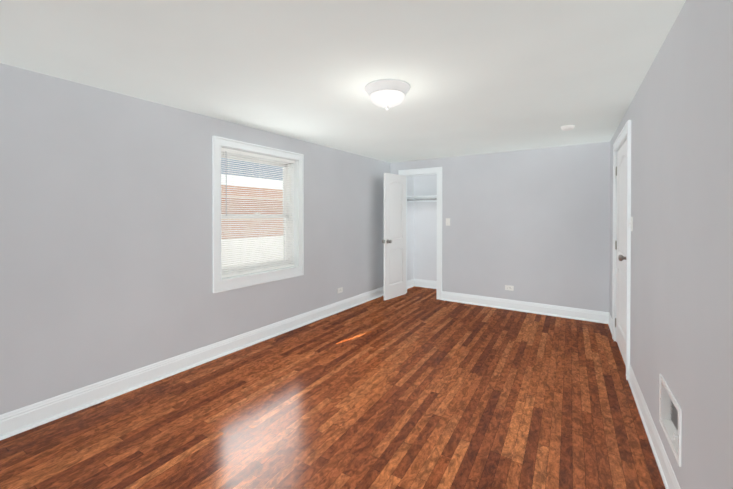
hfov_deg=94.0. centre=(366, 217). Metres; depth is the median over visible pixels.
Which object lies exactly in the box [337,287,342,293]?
electrical outlet
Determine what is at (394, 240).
closet door
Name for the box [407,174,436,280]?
wall
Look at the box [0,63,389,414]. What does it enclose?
wall
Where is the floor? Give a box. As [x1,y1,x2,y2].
[0,286,665,488]
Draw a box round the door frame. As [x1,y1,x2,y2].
[612,120,630,379]
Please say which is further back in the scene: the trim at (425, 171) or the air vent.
the trim at (425, 171)
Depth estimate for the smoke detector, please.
3.46 m
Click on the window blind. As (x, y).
(243, 250)
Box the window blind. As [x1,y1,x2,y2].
[221,148,294,277]
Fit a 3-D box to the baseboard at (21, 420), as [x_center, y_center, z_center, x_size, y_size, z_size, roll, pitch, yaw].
[-1.300,1.244,3.345,0.060,0.139,6.256,0,0,34]
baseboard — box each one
[0,286,383,439]
[407,279,436,288]
[441,291,608,323]
[608,313,680,488]
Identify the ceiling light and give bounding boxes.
[365,79,409,109]
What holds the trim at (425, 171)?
attached to the wall at (531, 225)
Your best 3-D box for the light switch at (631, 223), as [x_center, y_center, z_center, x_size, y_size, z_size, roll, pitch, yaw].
[2.088,0.048,2.702,0.019,0.114,0.070,0,0,31]
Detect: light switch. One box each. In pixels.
[446,218,449,225]
[629,217,632,230]
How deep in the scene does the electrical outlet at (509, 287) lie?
4.87 m
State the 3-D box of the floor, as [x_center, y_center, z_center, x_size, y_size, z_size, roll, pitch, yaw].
[0.409,1.379,2.636,3.791,0.120,7.076,0,0,34]
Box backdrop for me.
[221,158,282,267]
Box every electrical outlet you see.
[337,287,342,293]
[505,285,513,290]
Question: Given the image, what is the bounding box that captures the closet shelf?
[407,195,436,201]
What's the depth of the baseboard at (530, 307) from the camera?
4.71 m
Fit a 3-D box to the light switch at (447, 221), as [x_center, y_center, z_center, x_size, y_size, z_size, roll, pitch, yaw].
[1.276,0.064,5.366,0.070,0.114,0.019,0,0,34]
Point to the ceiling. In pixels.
(486, 76)
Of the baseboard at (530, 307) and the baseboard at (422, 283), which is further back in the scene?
the baseboard at (422, 283)
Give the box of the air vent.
[659,374,681,466]
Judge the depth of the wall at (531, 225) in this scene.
4.72 m
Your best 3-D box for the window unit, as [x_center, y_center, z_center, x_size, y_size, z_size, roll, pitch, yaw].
[-1.179,-0.035,3.722,0.234,1.466,1.177,0,0,34]
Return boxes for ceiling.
[0,0,685,162]
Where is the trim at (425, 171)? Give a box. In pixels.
[398,167,441,299]
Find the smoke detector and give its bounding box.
[561,125,574,130]
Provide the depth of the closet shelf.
6.22 m
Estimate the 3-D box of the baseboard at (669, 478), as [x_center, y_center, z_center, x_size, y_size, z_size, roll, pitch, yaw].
[1.395,1.256,1.543,0.015,0.140,6.264,0,0,31]
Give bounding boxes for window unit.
[212,136,303,292]
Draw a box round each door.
[382,173,405,299]
[615,140,626,365]
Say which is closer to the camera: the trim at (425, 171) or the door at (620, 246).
the door at (620, 246)
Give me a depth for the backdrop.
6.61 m
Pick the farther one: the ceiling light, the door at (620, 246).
the door at (620, 246)
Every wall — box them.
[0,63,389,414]
[390,142,609,311]
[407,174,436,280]
[609,0,732,488]
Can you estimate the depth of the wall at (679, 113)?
1.41 m
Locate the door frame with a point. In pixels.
(624, 135)

